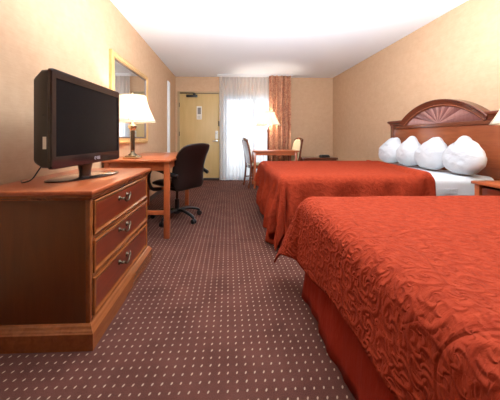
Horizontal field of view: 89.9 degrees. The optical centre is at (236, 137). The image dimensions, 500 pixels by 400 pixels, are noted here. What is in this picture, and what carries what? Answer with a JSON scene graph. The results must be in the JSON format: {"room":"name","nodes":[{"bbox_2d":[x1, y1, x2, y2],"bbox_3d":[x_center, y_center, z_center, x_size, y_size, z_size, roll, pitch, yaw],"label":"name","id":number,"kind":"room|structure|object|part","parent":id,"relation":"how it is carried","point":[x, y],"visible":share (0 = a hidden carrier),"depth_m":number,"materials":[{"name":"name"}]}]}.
{"room":"hotel room","nodes":[
{"label":"hotel room","id":0,"kind":"room"},
{"bbox_2d":[0,0,174,195],"bbox_3d":[-1.367,-0.225,2.127,0.100,2.450,7.550,0,0,-2],"label":"wall","id":1,"kind":"structure","parent":0,"point":[73,37],"depth_m":1.85,"materials":[{"name":"paint"}]},
{"bbox_2d":[109,49,147,143],"bbox_3d":[-1.337,-0.430,3.194,0.038,1.000,1.180,0,0,-2],"label":"wall mirror","id":2,"kind":"object","parent":1,"relation":"attached to","point":[124,77],"visible":0.52,"depth_m":3.02,"materials":[{"name":"brown mirror"}]},
{"bbox_2d":[150,190,162,200],"bbox_3d":[-1.296,0.965,1.714,0.012,0.070,6.720,0,0,-2],"label":"baseboard","id":3,"kind":"structure","parent":1,"relation":"attached to","point":[155,194],"depth_m":4.24,"materials":[{"name":"brown plastic"}]},
{"bbox_2d":[167,81,169,151],"bbox_3d":[-1.410,-0.085,5.173,0.035,2.170,0.160,0,0,-2],"label":"trim","id":4,"kind":"structure","parent":1,"relation":"attached to","point":[168,82],"depth_m":5.12,"materials":[{"name":"white paint"}]},
{"bbox_2d":[0,180,355,399],"bbox_3d":[0.565,1.025,2.247,3.970,0.050,7.650,0,0,-2],"label":"floor","id":5,"kind":"structure","parent":0,"point":[212,315],"depth_m":1.28,"materials":[{"name":"carpet"}]},
{"bbox_2d":[0,168,151,353],"bbox_3d":[-0.984,0.625,1.621,0.601,0.750,0.916,0,0,-2],"label":"dresser","id":6,"kind":"object","parent":5,"relation":"on","point":[72,253],"visible":0.96,"depth_m":1.20,"materials":[{"name":"brown wood"}]},
{"bbox_3d":[-1.012,0.593,1.620,0.543,0.615,0.860,0,0,-2],"label":"panel","id":7,"kind":"part","parent":6,"relation":"part of","materials":[{"name":"brown wood"}]},
{"bbox_2d":[21,68,118,182],"bbox_3d":[-1.033,-0.045,1.534,0.381,0.589,0.661,0,0,1],"label":"television","id":8,"kind":"object","parent":6,"relation":"on","point":[76,119],"visible":1,"depth_m":1.38,"materials":[{"name":"black plastic"}]},
{"bbox_3d":[-0.994,0.286,1.620,0.581,0.028,0.896,0,0,-2],"label":"moulding","id":9,"kind":"part","parent":6,"relation":"part of","materials":[{"name":"brown wood"}]},
{"bbox_3d":[-0.746,0.593,1.629,0.050,0.615,0.860,0,0,-2],"label":"frame","id":10,"kind":"part","parent":6,"relation":"part of","materials":[{"name":"brown wood"}]},
{"bbox_3d":[-0.726,0.781,1.630,0.027,0.183,0.800,0,0,-2],"label":"drawer","id":11,"kind":"part","parent":6,"relation":"part of","materials":[{"name":"brown wood"}]},
{"bbox_3d":[-0.726,0.585,1.630,0.027,0.159,0.800,0,0,-2],"label":"drawer","id":12,"kind":"part","parent":6,"relation":"part of","materials":[{"name":"brown wood"}]},
{"bbox_3d":[-0.726,0.393,1.630,0.027,0.172,0.800,0,0,-2],"label":"drawer","id":13,"kind":"part","parent":6,"relation":"part of","materials":[{"name":"brown wood"}]},
{"bbox_3d":[-0.699,0.763,1.576,0.036,0.048,0.155,0,0,-2],"label":"handle","id":14,"kind":"part","parent":6,"relation":"part of","materials":[{"name":"silver metal"}]},
{"bbox_3d":[-0.699,0.567,1.576,0.036,0.048,0.155,0,0,-2],"label":"handle","id":15,"kind":"part","parent":6,"relation":"part of","materials":[{"name":"silver metal"}]},
{"bbox_3d":[-0.699,0.375,1.576,0.036,0.048,0.155,0,0,-2],"label":"handle","id":16,"kind":"part","parent":6,"relation":"part of","materials":[{"name":"silver metal"}]},
{"bbox_2d":[101,152,188,238],"bbox_3d":[-1.012,0.608,3.106,0.670,0.785,1.320,0,0,-2],"label":"writing desk","id":17,"kind":"object","parent":5,"relation":"on","point":[157,161],"visible":0.48,"depth_m":2.48,"materials":[{"name":"orange wood"}]},
{"bbox_3d":[-1.283,0.621,2.482,0.054,0.758,0.054,0,0,-2],"label":"leg","id":18,"kind":"part","parent":17,"relation":"part of","materials":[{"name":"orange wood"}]},
{"bbox_2d":[119,92,155,158],"bbox_3d":[-1.095,-0.134,2.622,0.475,0.697,0.475,0,0,-2],"label":"table lamp","id":19,"kind":"object","parent":17,"relation":"on","point":[133,108],"visible":0.87,"depth_m":2.51,"materials":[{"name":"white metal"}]},
{"bbox_3d":[-1.095,-0.305,2.622,0.470,0.271,0.470,0,0,-2],"label":"lamp shade","id":20,"kind":"part","parent":19,"relation":"part of","materials":[{"name":"fabric"}]},
{"bbox_3d":[-1.327,0.621,3.710,0.054,0.758,0.054,0,0,-2],"label":"leg","id":21,"kind":"part","parent":17,"relation":"part of","materials":[{"name":"orange wood"}]},
{"bbox_3d":[-0.701,0.621,2.503,0.054,0.758,0.054,0,0,-2],"label":"leg","id":22,"kind":"part","parent":17,"relation":"part of","materials":[{"name":"orange wood"}]},
{"bbox_3d":[-0.745,0.621,3.731,0.054,0.758,0.054,0,0,-2],"label":"leg","id":23,"kind":"part","parent":17,"relation":"part of","materials":[{"name":"orange wood"}]},
{"bbox_2d":[147,143,209,226],"bbox_3d":[-0.696,0.529,3.058,0.690,0.942,0.633,0,0,35],"label":"office chair","id":24,"kind":"object","parent":5,"relation":"on","point":[187,172],"visible":0.91,"depth_m":2.88,"materials":[{"name":"black fabric"}]},
{"bbox_3d":[-0.836,0.482,2.877,0.480,0.304,0.155,0,0,35],"label":"armrest","id":25,"kind":"part","parent":24,"relation":"part of","materials":[{"name":"black plastic"}]},
{"bbox_3d":[-0.742,0.550,3.095,0.510,0.110,0.510,0,0,35],"label":"seat","id":26,"kind":"part","parent":24,"relation":"part of","materials":[{"name":"black fabric"}]},
{"bbox_3d":[-0.500,0.329,2.927,0.220,0.542,0.500,0,0,35],"label":"backrest","id":27,"kind":"part","parent":24,"relation":"part of","materials":[{"name":"black leather"}]},
{"bbox_2d":[242,138,259,187],"bbox_3d":[0.374,0.496,5.209,0.512,1.013,0.434,0,0,-14],"label":"dining chair","id":28,"kind":"object","parent":5,"relation":"on","point":[246,147],"visible":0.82,"depth_m":5.07,"materials":[{"name":"beige fabric"}]},
{"bbox_3d":[0.152,0.524,5.338,0.114,0.958,0.060,0,0,-14],"label":"leg","id":29,"kind":"part","parent":28,"relation":"part of","materials":[{"name":"brown wood"}]},
{"bbox_3d":[0.190,0.287,5.165,0.103,0.487,0.360,0,0,-14],"label":"panel","id":30,"kind":"part","parent":28,"relation":"part of","materials":[{"name":"beige fabric"}]},
{"bbox_3d":[0.235,0.524,4.993,0.114,0.958,0.060,0,0,-14],"label":"leg","id":31,"kind":"part","parent":28,"relation":"part of","materials":[{"name":"brown wood"}]},
{"bbox_2d":[256,111,279,160],"bbox_3d":[0.699,0.200,5.589,0.551,1.600,0.551,0,0,-2],"label":"floor lamp","id":32,"kind":"object","parent":5,"relation":"on","point":[267,118],"visible":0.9,"depth_m":5.45,"materials":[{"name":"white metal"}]},
{"bbox_3d":[0.699,-0.430,5.589,0.546,0.291,0.546,0,0,-2],"label":"lamp shade","id":33,"kind":"part","parent":32,"relation":"part of","materials":[{"name":"fabric"}]},
{"bbox_2d":[251,149,298,188],"bbox_3d":[0.768,0.625,5.201,0.920,0.750,0.520,0,0,-2],"label":"side table","id":34,"kind":"object","parent":5,"relation":"on","point":[255,152],"visible":0.8,"depth_m":4.97,"materials":[{"name":"orange wood"}]},
{"bbox_3d":[0.338,0.639,5.408,0.045,0.722,0.045,0,0,-2],"label":"leg","id":35,"kind":"part","parent":34,"relation":"part of","materials":[{"name":"orange wood"}]},
{"bbox_3d":[0.354,0.639,4.963,0.045,0.722,0.045,0,0,-2],"label":"leg","id":36,"kind":"part","parent":34,"relation":"part of","materials":[{"name":"orange wood"}]},
{"bbox_2d":[291,138,302,160],"bbox_3d":[1.090,0.496,5.268,0.512,1.013,0.434,0,0,-11],"label":"dining chair","id":37,"kind":"object","parent":5,"relation":"on","point":[298,142],"visible":0.3,"depth_m":5.19,"materials":[{"name":"beige fabric"}]},
{"bbox_3d":[1.305,0.524,5.128,0.114,0.958,0.060,0,0,-11],"label":"leg","id":38,"kind":"part","parent":37,"relation":"part of","materials":[{"name":"brown wood"}]},
{"bbox_2d":[300,157,337,160],"bbox_3d":[1.872,0.723,5.814,0.800,0.555,0.365,0,0,-2],"label":"bench","id":39,"kind":"object","parent":5,"relation":"on","point":[302,158],"visible":0.48,"depth_m":5.65,"materials":[{"name":"brown wood"}]},
{"bbox_2d":[319,155,329,157],"bbox_3d":[2.014,0.414,5.756,0.200,0.060,0.140,0,0,-2],"label":"box","id":40,"kind":"object","parent":39,"relation":"on","point":[321,156],"visible":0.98,"depth_m":5.70,"materials":[{"name":"black plastic"}]},
{"bbox_2d":[301,273,395,399],"bbox_3d":[1.442,0.703,0.911,2.033,0.595,1.547,0,0,-2],"label":"bed skirt","id":41,"kind":"object","parent":5,"relation":"on","point":[343,348],"visible":0.25,"depth_m":1.04,"materials":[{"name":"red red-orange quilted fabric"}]},
{"bbox_2d":[274,195,499,399],"bbox_3d":[1.382,0.623,0.934,2.186,0.508,1.833,0,0,-2],"label":"bedspread","id":42,"kind":"object","parent":41,"relation":"on","point":[415,280],"visible":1,"depth_m":0.77,"materials":[{"name":"red fabric"}]},
{"bbox_2d":[279,163,493,245],"bbox_3d":[1.341,0.678,3.009,1.983,0.644,1.555,0,0,-2],"label":"bed","id":43,"kind":"object","parent":5,"relation":"on","point":[448,183],"visible":0.18,"depth_m":2.27,"materials":[{"name":"red-orange quilted fabric"},{"name":"white cotton"}]},
{"bbox_2d":[254,160,435,250],"bbox_3d":[1.125,0.647,2.990,1.774,0.689,1.782,0,0,-2],"label":"bedspread","id":44,"kind":"object","parent":43,"relation":"on","point":[283,185],"visible":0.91,"depth_m":2.24,"materials":[{"name":"red fabric"}]},
{"bbox_2d":[378,137,400,162],"bbox_3d":[2.132,0.172,3.468,0.244,0.358,0.375,0,0,4],"label":"pillow","id":45,"kind":"object","parent":43,"relation":"on","point":[387,151],"visible":0.7,"depth_m":3.38,"materials":[{"name":"white fabric"}]},
{"bbox_2d":[396,136,420,165],"bbox_3d":[2.146,0.162,3.112,0.246,0.377,0.369,0,0,10],"label":"pillow","id":46,"kind":"object","parent":43,"relation":"on","point":[405,152],"visible":0.79,"depth_m":3.04,"materials":[{"name":"white fabric"}]},
{"bbox_2d":[414,137,447,169],"bbox_3d":[2.159,0.168,2.772,0.247,0.360,0.371,0,0,3],"label":"pillow","id":47,"kind":"object","parent":43,"relation":"on","point":[428,155],"visible":0.87,"depth_m":2.69,"materials":[{"name":"white fabric"}]},
{"bbox_2d":[442,136,486,174],"bbox_3d":[2.167,0.164,2.400,0.247,0.374,0.396,0,0,15],"label":"pillow","id":48,"kind":"object","parent":43,"relation":"on","point":[465,156],"visible":1,"depth_m":2.31,"materials":[{"name":"white fabric"}]},
{"bbox_2d":[387,99,499,179],"bbox_3d":[2.371,0.275,2.947,0.099,1.450,1.744,0,0,-2],"label":"headboard","id":49,"kind":"object","parent":5,"relation":"on","point":[449,120],"visible":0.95,"depth_m":2.72,"materials":[{"name":"brown wood"}]},
{"bbox_3d":[2.357,0.405,3.752,0.070,1.190,0.060,0,0,-2],"label":"post","id":50,"kind":"part","parent":49,"relation":"part of","materials":[{"name":"brown wood"}]},
{"bbox_3d":[2.385,-0.151,2.948,0.060,0.047,1.550,0,0,-2],"label":"cross rail","id":51,"kind":"part","parent":49,"relation":"part of","materials":[{"name":"brown wood"}]},
{"bbox_3d":[2.369,-0.301,2.947,0.094,0.297,1.200,0,0,-2],"label":"arch moulding","id":52,"kind":"part","parent":49,"relation":"part of","materials":[{"name":"brown wood"}]},
{"bbox_3d":[2.393,0.282,2.948,0.045,0.835,1.580,0,0,-2],"label":"panel","id":53,"kind":"part","parent":49,"relation":"part of","materials":[{"name":"brown wood"}]},
{"bbox_2d":[471,180,499,195],"bbox_3d":[2.167,0.677,1.929,0.420,0.645,0.336,0,0,-2],"label":"nightstand","id":54,"kind":"object","parent":5,"relation":"on","point":[488,187],"visible":0.24,"depth_m":2.01,"materials":[{"name":"orange wood"}]},
{"bbox_3d":[1.992,0.690,2.058,0.040,0.620,0.040,0,0,-2],"label":"leg","id":55,"kind":"part","parent":54,"relation":"part of","materials":[{"name":"orange wood"}]},
{"bbox_3d":[2.001,0.465,1.923,0.023,0.130,0.210,0,0,-2],"label":"drawer","id":56,"kind":"part","parent":54,"relation":"part of","materials":[{"name":"brown wood"}]},
{"bbox_2d":[489,110,499,124],"bbox_3d":[2.221,-0.034,1.871,0.475,0.777,0.475,0,0,-2],"label":"table lamp","id":57,"kind":"object","parent":54,"relation":"on","point":[496,121],"visible":1,"depth_m":1.96,"materials":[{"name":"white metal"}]},
{"bbox_2d":[175,77,332,156],"bbox_3d":[0.429,-0.225,6.019,3.970,2.450,0.100,0,0,-2],"label":"wall","id":58,"kind":"structure","parent":0,"point":[311,98],"depth_m":6.02,"materials":[{"name":"paint"}]},
{"bbox_2d":[177,91,219,179],"bbox_3d":[-0.887,-0.050,5.886,1.030,2.100,0.271,0,0,-2],"label":"door","id":59,"kind":"structure","parent":58,"relation":"in","point":[197,111],"depth_m":5.92,"materials":[{"name":"paint"}]},
{"bbox_2d":[110,0,467,77],"bbox_3d":[0.565,-1.475,2.247,3.970,0.050,7.650,0,0,-2],"label":"ceiling","id":60,"kind":"structure","parent":0,"point":[192,38],"depth_m":3.37,"materials":[{"name":"white paint"}]},
{"bbox_2d":[217,74,292,76],"bbox_3d":[0.417,-1.440,5.799,1.750,0.019,0.160,0,0,-2],"label":"track","id":61,"kind":"object","parent":60,"relation":"attached to","point":[219,75],"visible":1,"depth_m":5.73,"materials":[{"name":"white metal"}]},
{"bbox_2d":[219,77,268,179],"bbox_3d":[0.198,-0.220,5.847,1.221,2.410,0.080,0,0,-2],"label":"sheer curtain","id":62,"kind":"object","parent":61,"relation":"hanging from","point":[242,100],"visible":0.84,"depth_m":5.85,"materials":[{"name":"white fabric"}]},
{"bbox_2d":[269,75,290,160],"bbox_3d":[0.990,-0.223,5.725,0.515,2.405,0.151,0,0,-2],"label":"drape","id":63,"kind":"object","parent":61,"relation":"hanging from","point":[279,86],"visible":0.63,"depth_m":5.74,"materials":[{"name":"brown fabric"}]},
{"bbox_2d":[333,0,499,161],"bbox_3d":[2.500,-0.225,2.266,0.100,2.450,7.550,0,0,-2],"label":"wall","id":64,"kind":"structure","parent":0,"point":[455,55],"depth_m":3.34,"materials":[{"name":"paint"}]}
]}

